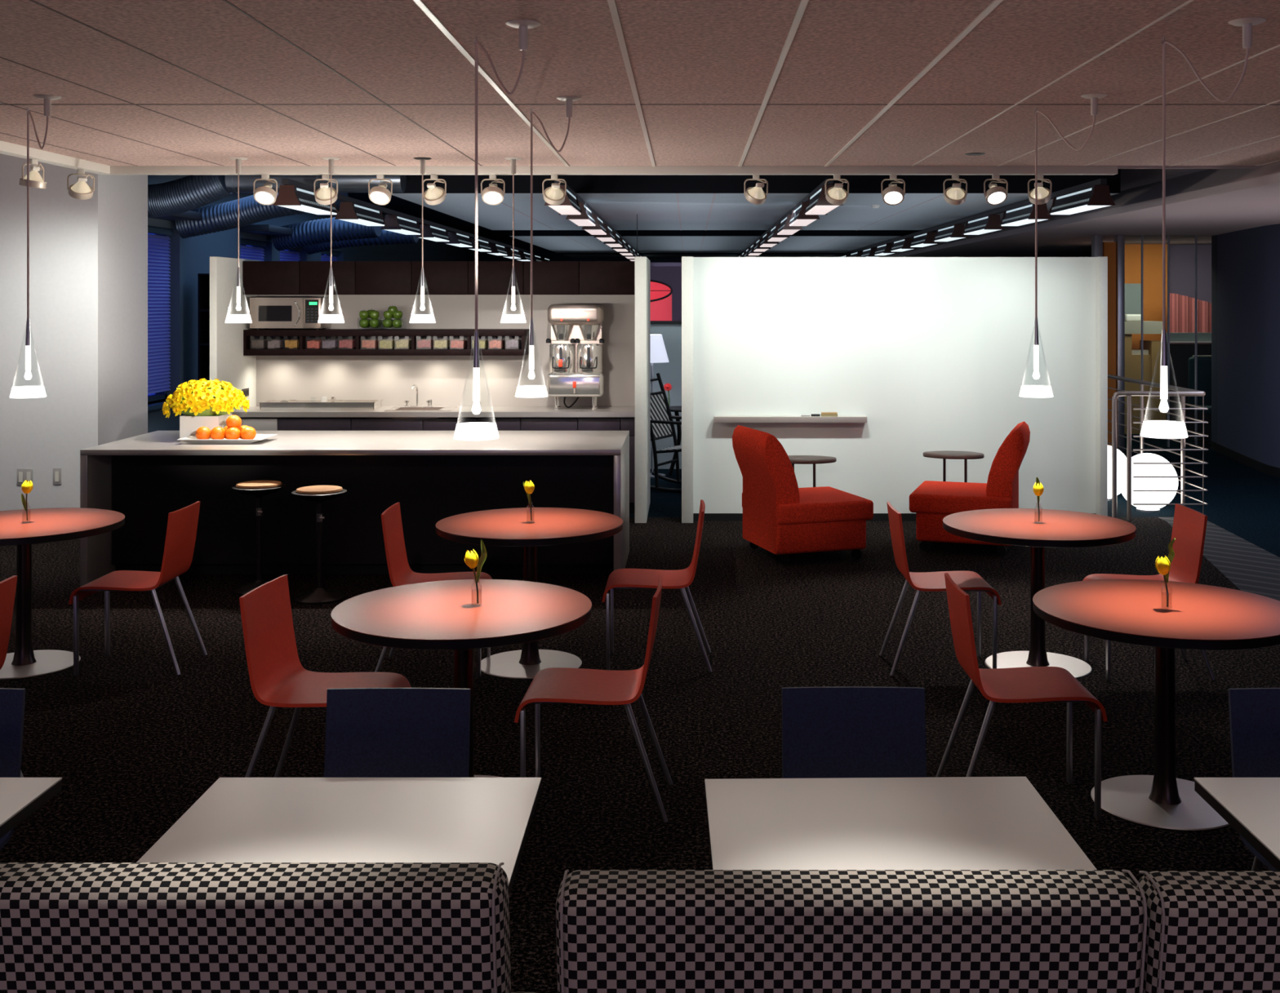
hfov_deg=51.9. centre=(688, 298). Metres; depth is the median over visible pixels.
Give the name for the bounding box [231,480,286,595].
stool
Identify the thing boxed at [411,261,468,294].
upper cabinet
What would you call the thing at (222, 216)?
flexible duct
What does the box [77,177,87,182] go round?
socket
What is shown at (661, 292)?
lamp
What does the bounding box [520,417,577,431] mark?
base cabinet
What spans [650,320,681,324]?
trim
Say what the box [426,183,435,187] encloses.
socket
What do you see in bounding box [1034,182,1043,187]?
socket
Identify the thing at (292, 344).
bin
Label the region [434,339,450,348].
bin
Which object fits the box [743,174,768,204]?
track spotlight
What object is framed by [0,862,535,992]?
sofa
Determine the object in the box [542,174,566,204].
track spotlight
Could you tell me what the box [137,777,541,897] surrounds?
square table
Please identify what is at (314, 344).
bin
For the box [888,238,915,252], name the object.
linear light
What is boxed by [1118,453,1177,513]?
globe lamp
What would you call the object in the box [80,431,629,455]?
island countertop
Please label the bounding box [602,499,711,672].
chair
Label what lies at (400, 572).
chair
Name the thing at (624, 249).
linear light
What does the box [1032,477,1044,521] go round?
tulip
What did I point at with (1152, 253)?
wall
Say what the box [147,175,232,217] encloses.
flexible duct
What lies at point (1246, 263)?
wall
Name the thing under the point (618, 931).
sofa
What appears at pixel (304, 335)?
open shelf
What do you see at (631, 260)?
linear light
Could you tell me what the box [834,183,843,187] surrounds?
socket
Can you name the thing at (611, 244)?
linear light
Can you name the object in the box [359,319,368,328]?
apple
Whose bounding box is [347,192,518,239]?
deck
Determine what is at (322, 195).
track spotlight
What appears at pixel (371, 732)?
chair
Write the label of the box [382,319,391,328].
apple
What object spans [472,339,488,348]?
bin
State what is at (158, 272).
blind
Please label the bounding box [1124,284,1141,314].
board
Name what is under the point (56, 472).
switch plate
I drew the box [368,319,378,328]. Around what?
apple
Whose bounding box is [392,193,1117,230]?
ceiling
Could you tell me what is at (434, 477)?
kitchen island
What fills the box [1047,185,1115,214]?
linear light
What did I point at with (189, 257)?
wall
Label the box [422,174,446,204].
track spotlight
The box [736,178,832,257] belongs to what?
rail
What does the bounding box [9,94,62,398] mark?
cone pendant
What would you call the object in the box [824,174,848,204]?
track spotlight
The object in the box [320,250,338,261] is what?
blind
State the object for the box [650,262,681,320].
wall
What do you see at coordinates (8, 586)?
chair
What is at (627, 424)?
base cabinet
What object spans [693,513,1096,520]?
baseboard
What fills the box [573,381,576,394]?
water tap
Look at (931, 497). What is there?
seat cushion
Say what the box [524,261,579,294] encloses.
upper cabinet
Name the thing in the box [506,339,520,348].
bin
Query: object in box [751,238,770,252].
linear light
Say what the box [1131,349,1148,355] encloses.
paper tray
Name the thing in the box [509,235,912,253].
ceiling
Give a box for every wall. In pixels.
[0,153,147,511]
[147,175,474,433]
[209,256,260,413]
[256,294,635,419]
[474,240,681,262]
[635,256,650,523]
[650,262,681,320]
[650,324,681,469]
[681,256,693,523]
[693,257,1095,513]
[1095,256,1107,516]
[1124,244,1167,421]
[1169,244,1211,303]
[1211,223,1279,468]
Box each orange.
[195,426,210,439]
[209,426,225,439]
[225,426,240,439]
[226,414,241,428]
[238,425,248,439]
[240,426,256,439]
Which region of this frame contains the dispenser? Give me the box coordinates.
[546,304,604,410]
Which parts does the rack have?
post, post, rail, post, tie rod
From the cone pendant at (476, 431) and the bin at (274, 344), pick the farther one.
the bin at (274, 344)
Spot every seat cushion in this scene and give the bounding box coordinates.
[511,992,535,992]
[742,486,873,524]
[909,480,1011,515]
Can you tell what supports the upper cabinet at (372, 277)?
attached to the wall at (445, 380)
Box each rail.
[281,178,550,258]
[554,180,642,256]
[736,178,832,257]
[832,178,1106,257]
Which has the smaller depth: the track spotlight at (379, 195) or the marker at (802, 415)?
the track spotlight at (379, 195)
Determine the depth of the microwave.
11.64 m
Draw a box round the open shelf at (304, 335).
[243,328,529,355]
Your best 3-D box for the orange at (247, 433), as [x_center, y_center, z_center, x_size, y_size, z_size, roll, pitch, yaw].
[-3.006,0.922,8.975,0.103,0.099,0.103,0,0,-25]
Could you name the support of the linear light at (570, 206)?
hanging from the rail at (580, 199)
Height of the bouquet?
0.298 m
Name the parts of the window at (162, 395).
sill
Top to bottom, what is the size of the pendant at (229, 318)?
1.145 m
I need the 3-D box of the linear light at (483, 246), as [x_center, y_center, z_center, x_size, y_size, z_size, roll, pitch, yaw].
[-3.240,-0.838,20.451,0.224,0.166,1.202,0,0,0]
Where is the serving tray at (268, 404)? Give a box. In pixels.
[257,400,382,409]
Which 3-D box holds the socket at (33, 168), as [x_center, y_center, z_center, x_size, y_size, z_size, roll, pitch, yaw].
[-4.285,-0.856,8.616,0.027,0.030,0.060,0,0,15]
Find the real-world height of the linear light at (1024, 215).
0.166 m
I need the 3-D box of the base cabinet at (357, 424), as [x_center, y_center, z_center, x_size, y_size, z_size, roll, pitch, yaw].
[-2.614,1.462,11.690,0.620,0.837,0.580,0,0,0]
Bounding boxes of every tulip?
[21,480,33,520]
[464,539,486,604]
[523,480,534,520]
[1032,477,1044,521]
[1155,537,1175,607]
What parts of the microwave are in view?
door, handle, control panel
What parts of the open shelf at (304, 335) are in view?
panel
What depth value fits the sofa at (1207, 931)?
2.01 m
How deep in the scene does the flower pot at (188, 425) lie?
9.13 m
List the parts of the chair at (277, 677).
leg, leg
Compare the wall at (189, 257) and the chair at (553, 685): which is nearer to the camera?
the chair at (553, 685)
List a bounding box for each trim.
[0,0,1279,166]
[0,140,112,175]
[110,165,1117,175]
[392,168,1120,193]
[501,193,943,253]
[509,230,936,235]
[560,253,844,254]
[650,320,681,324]
[1091,235,1124,451]
[1117,165,1263,168]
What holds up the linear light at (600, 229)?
hanging from the rail at (580, 199)
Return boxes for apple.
[359,311,368,319]
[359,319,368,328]
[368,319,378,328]
[369,309,379,319]
[377,319,382,327]
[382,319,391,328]
[383,311,392,319]
[387,306,397,314]
[391,319,401,328]
[392,309,402,319]
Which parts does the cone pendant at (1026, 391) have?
cord, swag cord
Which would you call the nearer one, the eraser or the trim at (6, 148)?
the trim at (6, 148)
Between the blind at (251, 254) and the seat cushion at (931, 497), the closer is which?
the seat cushion at (931, 497)
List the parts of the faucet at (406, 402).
spout, plate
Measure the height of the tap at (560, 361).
0.065 m
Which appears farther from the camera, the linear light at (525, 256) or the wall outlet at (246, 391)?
the linear light at (525, 256)
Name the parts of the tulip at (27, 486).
stem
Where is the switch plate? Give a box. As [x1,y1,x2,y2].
[53,468,61,484]
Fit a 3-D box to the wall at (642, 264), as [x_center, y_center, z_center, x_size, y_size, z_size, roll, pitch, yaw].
[-0.398,0.763,11.560,0.098,2.234,1.120,0,0,0]
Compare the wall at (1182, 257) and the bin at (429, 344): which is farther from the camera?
the wall at (1182, 257)
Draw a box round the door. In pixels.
[1102,242,1115,446]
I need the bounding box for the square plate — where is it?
[177,434,276,444]
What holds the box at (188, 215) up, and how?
attached to the wall at (189, 257)
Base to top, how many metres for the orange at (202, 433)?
0.099 m
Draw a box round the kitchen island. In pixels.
[80,431,629,586]
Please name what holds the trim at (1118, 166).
attached to the ceiling at (680, 51)
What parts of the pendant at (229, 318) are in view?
cord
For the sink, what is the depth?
11.60 m
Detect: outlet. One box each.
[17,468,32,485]
[241,387,248,396]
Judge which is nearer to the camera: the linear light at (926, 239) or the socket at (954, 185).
the socket at (954, 185)
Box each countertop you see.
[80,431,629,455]
[231,406,635,417]
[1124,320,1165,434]
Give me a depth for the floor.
6.31 m
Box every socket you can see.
[30,165,39,171]
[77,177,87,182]
[263,183,272,188]
[320,183,328,187]
[378,183,386,188]
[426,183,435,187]
[488,183,497,186]
[551,183,559,187]
[755,182,764,187]
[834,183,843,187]
[952,183,960,187]
[988,183,997,188]
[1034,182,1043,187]
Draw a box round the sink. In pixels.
[384,407,457,431]
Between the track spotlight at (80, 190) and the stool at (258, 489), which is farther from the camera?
the track spotlight at (80, 190)
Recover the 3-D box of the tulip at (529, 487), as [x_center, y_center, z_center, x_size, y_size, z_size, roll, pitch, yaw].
[-0.814,1.035,6.740,0.054,0.207,0.052,0,0,-45]
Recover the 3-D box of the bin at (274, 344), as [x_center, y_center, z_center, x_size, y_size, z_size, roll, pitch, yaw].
[-3.690,0.390,11.790,0.120,0.118,0.220,0,0,0]
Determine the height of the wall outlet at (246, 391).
0.070 m
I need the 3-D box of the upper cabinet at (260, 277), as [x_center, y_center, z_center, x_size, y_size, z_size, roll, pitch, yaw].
[-3.691,-0.185,11.809,0.500,0.298,0.378,0,0,0]
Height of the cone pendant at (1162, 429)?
1.492 m
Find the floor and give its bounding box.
[0,434,1279,992]
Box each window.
[147,233,169,411]
[1141,235,1197,447]
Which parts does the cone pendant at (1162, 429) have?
cord, swag cord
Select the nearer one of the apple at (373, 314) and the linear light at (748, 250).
the apple at (373, 314)
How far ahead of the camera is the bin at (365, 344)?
11.70 m
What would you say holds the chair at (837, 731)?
on the floor
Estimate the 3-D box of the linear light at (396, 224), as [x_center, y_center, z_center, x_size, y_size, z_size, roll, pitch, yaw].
[-3.240,-0.838,14.901,0.224,0.166,1.202,0,0,0]
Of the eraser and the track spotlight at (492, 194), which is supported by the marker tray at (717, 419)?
the eraser
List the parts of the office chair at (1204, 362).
backrest, seat, star leg, pale trim, star leg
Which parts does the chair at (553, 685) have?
leg, leg, seat rail, leg, leg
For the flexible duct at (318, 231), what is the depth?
16.09 m
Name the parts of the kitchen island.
panel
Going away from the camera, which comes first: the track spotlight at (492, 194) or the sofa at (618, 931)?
the sofa at (618, 931)
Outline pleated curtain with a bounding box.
[1169,293,1211,333]
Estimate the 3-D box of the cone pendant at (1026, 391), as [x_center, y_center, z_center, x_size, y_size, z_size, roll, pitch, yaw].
[1.866,-0.239,6.518,0.169,1.478,0.574,0,0,-26]
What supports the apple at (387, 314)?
on the apple at (387, 323)
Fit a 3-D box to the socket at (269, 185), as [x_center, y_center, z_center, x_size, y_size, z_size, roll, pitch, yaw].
[-3.121,-0.839,9.750,0.060,0.034,0.033,0,0,0]
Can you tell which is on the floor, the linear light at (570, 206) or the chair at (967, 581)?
the chair at (967, 581)
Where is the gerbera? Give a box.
[663,383,672,405]
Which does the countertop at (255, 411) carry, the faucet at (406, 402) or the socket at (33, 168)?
the faucet at (406, 402)
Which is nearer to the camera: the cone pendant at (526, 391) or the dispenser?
the cone pendant at (526, 391)
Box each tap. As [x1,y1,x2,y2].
[558,359,562,367]
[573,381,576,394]
[586,359,590,367]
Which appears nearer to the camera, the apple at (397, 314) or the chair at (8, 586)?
the chair at (8, 586)
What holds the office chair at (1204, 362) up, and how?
on the floor
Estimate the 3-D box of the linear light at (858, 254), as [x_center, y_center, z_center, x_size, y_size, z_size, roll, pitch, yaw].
[3.340,-0.838,26.001,0.224,0.166,1.202,0,0,0]
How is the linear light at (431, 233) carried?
hanging from the rail at (284, 181)
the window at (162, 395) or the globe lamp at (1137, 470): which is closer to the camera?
the globe lamp at (1137, 470)
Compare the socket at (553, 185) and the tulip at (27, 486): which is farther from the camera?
the socket at (553, 185)
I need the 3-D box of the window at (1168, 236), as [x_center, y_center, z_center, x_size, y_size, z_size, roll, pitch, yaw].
[5.987,0.521,16.206,1.226,2.618,0.036,0,0,0]
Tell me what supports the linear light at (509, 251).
hanging from the rail at (284, 181)
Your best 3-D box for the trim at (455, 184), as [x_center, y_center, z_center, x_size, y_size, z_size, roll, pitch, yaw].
[0.605,-1.209,12.155,6.790,0.462,0.030,0,0,0]
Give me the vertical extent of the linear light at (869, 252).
0.166 m
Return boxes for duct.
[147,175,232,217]
[174,192,347,239]
[224,175,406,193]
[271,217,382,251]
[303,229,418,254]
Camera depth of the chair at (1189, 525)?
6.65 m
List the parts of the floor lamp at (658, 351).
lamp shade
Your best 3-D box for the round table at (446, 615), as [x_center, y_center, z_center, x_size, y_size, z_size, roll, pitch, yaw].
[-0.838,1.514,4.900,0.956,0.731,0.956,0,0,0]
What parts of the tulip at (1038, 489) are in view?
stem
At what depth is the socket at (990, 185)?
9.74 m
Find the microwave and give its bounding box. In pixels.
[249,297,330,329]
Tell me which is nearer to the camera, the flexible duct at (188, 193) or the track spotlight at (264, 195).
the track spotlight at (264, 195)
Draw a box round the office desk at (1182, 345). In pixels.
[1159,333,1211,439]
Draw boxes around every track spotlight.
[18,159,46,188]
[66,168,94,199]
[253,174,277,205]
[313,174,337,204]
[368,174,392,204]
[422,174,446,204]
[480,174,505,204]
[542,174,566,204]
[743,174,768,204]
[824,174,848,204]
[880,174,905,205]
[942,174,967,204]
[983,174,1008,204]
[1027,174,1052,204]
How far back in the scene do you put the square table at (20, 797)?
3.04 m
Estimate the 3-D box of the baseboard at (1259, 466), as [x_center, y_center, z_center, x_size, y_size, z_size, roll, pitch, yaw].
[6.696,1.830,11.277,0.649,0.100,10.630,0,0,-4]
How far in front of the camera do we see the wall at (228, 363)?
11.31 m
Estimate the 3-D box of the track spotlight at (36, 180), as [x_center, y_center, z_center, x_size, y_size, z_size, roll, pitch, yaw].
[-4.301,-0.820,8.620,0.164,0.195,0.162,0,0,-8]
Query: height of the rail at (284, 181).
0.046 m
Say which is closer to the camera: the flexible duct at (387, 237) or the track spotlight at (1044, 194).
the track spotlight at (1044, 194)
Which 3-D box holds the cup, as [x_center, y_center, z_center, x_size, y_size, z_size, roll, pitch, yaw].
[-3.249,0.903,11.720,0.060,0.050,0.059,0,0,0]
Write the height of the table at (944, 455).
0.622 m
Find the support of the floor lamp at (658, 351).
on the floor
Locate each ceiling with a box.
[0,0,1279,165]
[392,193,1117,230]
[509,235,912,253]
[563,254,838,258]
[880,162,1279,257]
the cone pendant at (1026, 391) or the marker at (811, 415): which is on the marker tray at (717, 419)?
the marker at (811, 415)
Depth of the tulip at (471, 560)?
4.90 m
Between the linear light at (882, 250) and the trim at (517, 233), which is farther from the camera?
the linear light at (882, 250)
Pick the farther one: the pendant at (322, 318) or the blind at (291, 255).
the blind at (291, 255)
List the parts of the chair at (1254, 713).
leg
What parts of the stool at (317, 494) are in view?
seat dish, cork seat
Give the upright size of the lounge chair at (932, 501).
0.934 m
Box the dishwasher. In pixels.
[238,417,278,431]
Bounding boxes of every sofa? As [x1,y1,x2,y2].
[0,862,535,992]
[555,870,1146,992]
[1136,871,1279,992]
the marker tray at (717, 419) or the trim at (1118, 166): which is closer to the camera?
the trim at (1118, 166)
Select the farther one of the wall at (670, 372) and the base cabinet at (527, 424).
the wall at (670, 372)
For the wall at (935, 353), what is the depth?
11.12 m
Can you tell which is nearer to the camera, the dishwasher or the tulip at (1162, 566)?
the tulip at (1162, 566)
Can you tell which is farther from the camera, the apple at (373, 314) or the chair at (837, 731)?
the apple at (373, 314)
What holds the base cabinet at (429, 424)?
on the floor
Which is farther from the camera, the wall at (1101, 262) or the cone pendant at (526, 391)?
the wall at (1101, 262)
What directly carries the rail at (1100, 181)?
attached to the ceiling at (557, 244)
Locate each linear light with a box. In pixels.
[272,185,339,214]
[334,202,386,226]
[380,214,422,235]
[415,224,451,241]
[444,231,474,247]
[466,238,493,252]
[485,243,508,255]
[501,248,521,258]
[515,251,533,261]
[532,254,542,261]
[541,257,550,261]
[544,185,583,214]
[565,202,597,226]
[582,214,608,235]
[593,224,617,241]
[603,231,623,247]
[611,238,629,252]
[617,243,634,255]
[623,248,636,258]
[628,251,639,261]
[743,248,757,257]
[746,243,763,255]
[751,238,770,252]
[758,231,779,247]
[765,224,789,241]
[775,214,802,235]
[786,202,820,226]
[802,185,843,214]
[849,251,862,257]
[860,248,880,257]
[873,243,896,255]
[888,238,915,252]
[908,231,939,247]
[932,224,968,241]
[961,214,1004,235]
[998,203,1052,226]
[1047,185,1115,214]
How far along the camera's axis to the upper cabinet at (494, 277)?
11.62 m
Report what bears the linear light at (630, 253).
hanging from the rail at (580, 199)
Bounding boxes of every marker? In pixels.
[800,413,809,416]
[810,413,820,416]
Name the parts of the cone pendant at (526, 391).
cord, swag cord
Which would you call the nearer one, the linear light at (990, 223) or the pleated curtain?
the linear light at (990, 223)
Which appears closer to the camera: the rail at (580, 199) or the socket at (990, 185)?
the socket at (990, 185)
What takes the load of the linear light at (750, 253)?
hanging from the rail at (829, 182)
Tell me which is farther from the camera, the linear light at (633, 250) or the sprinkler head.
the linear light at (633, 250)
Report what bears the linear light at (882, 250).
hanging from the rail at (1100, 181)
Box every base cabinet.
[278,417,367,431]
[351,418,422,431]
[423,418,476,431]
[476,417,520,431]
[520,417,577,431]
[577,417,620,431]
[620,417,635,514]
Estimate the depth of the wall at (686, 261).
11.00 m
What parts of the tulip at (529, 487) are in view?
stem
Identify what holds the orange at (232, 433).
on the square plate
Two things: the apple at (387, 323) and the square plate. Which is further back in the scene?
the apple at (387, 323)
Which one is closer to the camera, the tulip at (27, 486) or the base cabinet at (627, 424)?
the tulip at (27, 486)
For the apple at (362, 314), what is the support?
on the apple at (363, 323)
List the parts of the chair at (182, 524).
leg, leg, seat rail, leg, leg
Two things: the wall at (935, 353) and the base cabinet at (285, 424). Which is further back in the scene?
the base cabinet at (285, 424)
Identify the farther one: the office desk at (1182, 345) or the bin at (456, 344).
the office desk at (1182, 345)
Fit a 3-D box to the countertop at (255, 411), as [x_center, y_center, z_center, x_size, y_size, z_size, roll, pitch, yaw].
[-2.197,1.002,11.679,3.497,0.045,0.638,0,0,0]
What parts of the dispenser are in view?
leg, leg, bail handle, tank, tray plate, panel, clamp knob, bail handle, tank, leg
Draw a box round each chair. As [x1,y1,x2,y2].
[0,575,23,777]
[0,688,25,849]
[68,501,207,675]
[239,574,410,777]
[324,688,471,777]
[374,502,492,678]
[514,574,672,823]
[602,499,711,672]
[650,373,681,492]
[732,425,873,564]
[782,686,926,778]
[879,501,1001,675]
[909,421,1030,555]
[935,573,1107,820]
[1082,503,1214,681]
[1188,355,1211,444]
[1228,688,1279,871]
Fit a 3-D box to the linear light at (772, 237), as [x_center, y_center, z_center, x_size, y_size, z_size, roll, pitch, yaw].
[1.140,-0.838,16.751,0.224,0.166,1.202,0,0,0]
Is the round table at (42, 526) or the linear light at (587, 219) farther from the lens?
the linear light at (587, 219)
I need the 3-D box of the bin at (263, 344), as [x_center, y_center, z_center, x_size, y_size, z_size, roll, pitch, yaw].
[-3.836,0.390,11.790,0.120,0.118,0.220,0,0,0]
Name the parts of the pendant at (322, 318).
cord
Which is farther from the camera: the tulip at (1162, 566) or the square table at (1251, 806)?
the tulip at (1162, 566)
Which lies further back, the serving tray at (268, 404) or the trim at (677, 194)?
the trim at (677, 194)
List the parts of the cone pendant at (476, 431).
cord, swag cord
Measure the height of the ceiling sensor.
0.006 m
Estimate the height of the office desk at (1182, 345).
1.424 m
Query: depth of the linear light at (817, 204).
10.97 m
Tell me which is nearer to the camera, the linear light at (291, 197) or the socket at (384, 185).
the socket at (384, 185)
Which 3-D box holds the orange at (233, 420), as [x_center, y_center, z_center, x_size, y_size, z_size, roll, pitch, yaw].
[-3.115,0.846,9.002,0.103,0.099,0.103,0,0,-20]
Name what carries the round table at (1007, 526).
on the floor
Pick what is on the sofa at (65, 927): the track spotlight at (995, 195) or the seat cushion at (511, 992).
the seat cushion at (511, 992)
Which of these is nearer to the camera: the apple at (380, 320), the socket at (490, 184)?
the socket at (490, 184)
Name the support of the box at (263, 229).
attached to the wall at (189, 257)
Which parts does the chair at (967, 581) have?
leg, leg, seat rail, leg, leg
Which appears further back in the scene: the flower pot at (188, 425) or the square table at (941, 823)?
the flower pot at (188, 425)
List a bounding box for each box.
[147,210,201,222]
[240,224,293,235]
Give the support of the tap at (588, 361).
on the dispenser
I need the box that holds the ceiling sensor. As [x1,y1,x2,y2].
[964,152,985,155]
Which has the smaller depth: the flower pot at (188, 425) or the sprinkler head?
the flower pot at (188, 425)
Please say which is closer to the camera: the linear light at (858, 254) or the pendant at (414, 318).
the pendant at (414, 318)
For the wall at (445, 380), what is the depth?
12.00 m
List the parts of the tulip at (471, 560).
stem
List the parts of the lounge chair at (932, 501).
backrest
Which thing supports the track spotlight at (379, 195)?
hanging from the trim at (114, 170)
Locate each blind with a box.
[147,226,173,394]
[240,239,266,261]
[280,247,302,261]
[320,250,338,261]
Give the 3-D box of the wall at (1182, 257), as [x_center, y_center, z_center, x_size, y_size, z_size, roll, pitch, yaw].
[7.710,0.546,19.250,1.380,2.668,0.100,0,0,0]
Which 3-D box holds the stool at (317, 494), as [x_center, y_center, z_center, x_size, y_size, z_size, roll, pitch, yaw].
[-2.308,1.530,8.220,0.336,0.699,0.336,0,0,-17]
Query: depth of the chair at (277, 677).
4.87 m
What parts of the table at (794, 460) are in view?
post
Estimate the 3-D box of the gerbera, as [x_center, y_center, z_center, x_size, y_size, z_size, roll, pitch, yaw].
[-0.213,1.011,13.787,0.100,0.260,0.037,0,0,0]
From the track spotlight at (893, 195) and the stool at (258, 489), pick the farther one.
the track spotlight at (893, 195)
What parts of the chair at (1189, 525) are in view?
leg, leg, leg, leg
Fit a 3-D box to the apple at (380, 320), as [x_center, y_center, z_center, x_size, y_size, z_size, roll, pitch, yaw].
[-2.796,0.214,11.794,0.086,0.088,0.085,0,0,-9]
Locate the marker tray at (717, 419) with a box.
[714,415,866,422]
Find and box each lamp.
[636,213,672,320]
[650,334,669,478]
[1107,445,1126,501]
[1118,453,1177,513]
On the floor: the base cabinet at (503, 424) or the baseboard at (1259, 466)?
the base cabinet at (503, 424)
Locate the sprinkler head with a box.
[871,204,879,208]
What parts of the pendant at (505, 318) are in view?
cord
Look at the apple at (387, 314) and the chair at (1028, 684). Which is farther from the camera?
the apple at (387, 314)
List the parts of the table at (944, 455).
post, post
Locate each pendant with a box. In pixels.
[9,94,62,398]
[225,157,252,323]
[317,157,344,323]
[409,157,435,323]
[453,19,541,440]
[500,157,526,323]
[515,96,582,398]
[1019,93,1107,398]
[1140,17,1266,439]
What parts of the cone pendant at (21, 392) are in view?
cord, swag cord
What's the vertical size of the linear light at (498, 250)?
0.166 m
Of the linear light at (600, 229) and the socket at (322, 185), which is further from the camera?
the linear light at (600, 229)
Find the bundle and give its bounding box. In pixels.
[1124,314,1141,321]
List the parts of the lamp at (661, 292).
cord, lamp shade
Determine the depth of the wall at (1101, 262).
11.00 m
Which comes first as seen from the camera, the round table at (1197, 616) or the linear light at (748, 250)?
the round table at (1197, 616)
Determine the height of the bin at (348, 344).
0.118 m
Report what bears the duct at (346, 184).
attached to the flexible duct at (188, 193)
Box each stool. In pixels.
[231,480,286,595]
[291,485,346,604]
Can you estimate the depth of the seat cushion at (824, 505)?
9.36 m
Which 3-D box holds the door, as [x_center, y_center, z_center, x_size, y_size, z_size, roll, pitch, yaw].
[5.207,0.580,16.225,0.145,2.560,0.050,0,0,0]
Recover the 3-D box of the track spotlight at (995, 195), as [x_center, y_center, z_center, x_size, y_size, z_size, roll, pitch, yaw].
[2.273,-0.806,9.690,0.163,0.223,0.158,0,0,-43]
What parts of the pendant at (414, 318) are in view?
cord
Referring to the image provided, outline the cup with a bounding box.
[320,396,327,402]
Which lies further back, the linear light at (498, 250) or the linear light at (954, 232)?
the linear light at (498, 250)
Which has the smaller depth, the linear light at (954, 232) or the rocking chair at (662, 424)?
the rocking chair at (662, 424)
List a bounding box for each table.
[0,507,124,679]
[0,777,62,839]
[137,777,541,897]
[330,579,591,777]
[435,507,622,679]
[667,405,681,475]
[704,777,1097,870]
[787,455,836,487]
[923,450,984,482]
[942,508,1136,679]
[1032,579,1279,831]
[1194,777,1279,871]
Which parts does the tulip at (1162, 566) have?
stem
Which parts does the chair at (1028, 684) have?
leg, leg, leg, seat rail, leg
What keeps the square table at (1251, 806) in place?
on the floor
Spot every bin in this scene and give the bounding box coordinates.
[251,339,270,348]
[267,339,284,348]
[284,339,299,348]
[306,339,324,348]
[322,339,339,348]
[338,339,355,348]
[361,339,379,348]
[379,339,395,348]
[395,339,411,348]
[417,339,434,348]
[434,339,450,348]
[450,339,466,348]
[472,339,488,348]
[488,339,503,348]
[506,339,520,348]
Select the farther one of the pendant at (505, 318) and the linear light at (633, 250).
the linear light at (633, 250)
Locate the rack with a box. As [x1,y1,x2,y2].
[1107,374,1208,520]
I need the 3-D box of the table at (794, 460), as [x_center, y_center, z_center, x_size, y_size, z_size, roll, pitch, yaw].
[0.932,1.569,10.412,0.488,0.622,0.288,0,0,0]
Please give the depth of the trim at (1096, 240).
16.15 m
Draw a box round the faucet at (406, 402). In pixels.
[404,384,430,407]
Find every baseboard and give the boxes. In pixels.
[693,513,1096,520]
[1210,440,1279,478]
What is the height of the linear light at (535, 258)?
0.166 m
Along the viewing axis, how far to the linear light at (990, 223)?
14.62 m
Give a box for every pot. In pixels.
[179,413,231,439]
[330,396,335,402]
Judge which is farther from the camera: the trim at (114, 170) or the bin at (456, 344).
the bin at (456, 344)
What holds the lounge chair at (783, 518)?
on the floor
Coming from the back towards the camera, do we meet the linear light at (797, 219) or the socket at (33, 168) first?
the linear light at (797, 219)
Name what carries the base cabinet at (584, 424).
on the floor
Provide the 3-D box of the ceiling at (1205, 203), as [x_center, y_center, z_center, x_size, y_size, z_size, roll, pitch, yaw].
[6.250,-1.114,19.750,4.500,0.652,24.300,0,0,0]
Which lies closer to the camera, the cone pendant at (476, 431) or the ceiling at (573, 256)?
the cone pendant at (476, 431)
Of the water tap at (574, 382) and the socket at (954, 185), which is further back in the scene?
the water tap at (574, 382)
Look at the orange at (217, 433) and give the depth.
8.93 m
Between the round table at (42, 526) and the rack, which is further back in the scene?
the rack
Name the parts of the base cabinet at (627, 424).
drawer, door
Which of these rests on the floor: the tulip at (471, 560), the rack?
the rack
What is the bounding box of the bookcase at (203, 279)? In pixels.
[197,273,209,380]
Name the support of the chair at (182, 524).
on the floor
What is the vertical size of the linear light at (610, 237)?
0.166 m
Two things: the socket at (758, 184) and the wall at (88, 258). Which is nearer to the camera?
the socket at (758, 184)
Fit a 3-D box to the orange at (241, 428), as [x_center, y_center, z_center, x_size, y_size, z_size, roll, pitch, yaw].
[-3.059,0.922,9.058,0.103,0.099,0.103,0,0,-36]
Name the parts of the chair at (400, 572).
leg, leg, leg, leg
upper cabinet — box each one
[243,261,299,294]
[299,261,355,294]
[355,261,411,294]
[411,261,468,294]
[468,261,524,294]
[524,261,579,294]
[579,261,635,294]
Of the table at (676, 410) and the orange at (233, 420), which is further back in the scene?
the table at (676, 410)
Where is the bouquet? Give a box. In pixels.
[162,378,249,417]
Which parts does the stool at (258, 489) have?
cork seat, seat dish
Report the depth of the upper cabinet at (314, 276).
11.62 m
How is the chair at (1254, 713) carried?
on the floor
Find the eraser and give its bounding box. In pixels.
[821,412,837,417]
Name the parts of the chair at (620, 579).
leg, leg, seat rail, leg, leg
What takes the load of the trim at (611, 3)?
attached to the ceiling at (680, 51)
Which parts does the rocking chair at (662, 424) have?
post, cross rail, cross rail, armrest, cross rail, post, rail, woven seat, armrest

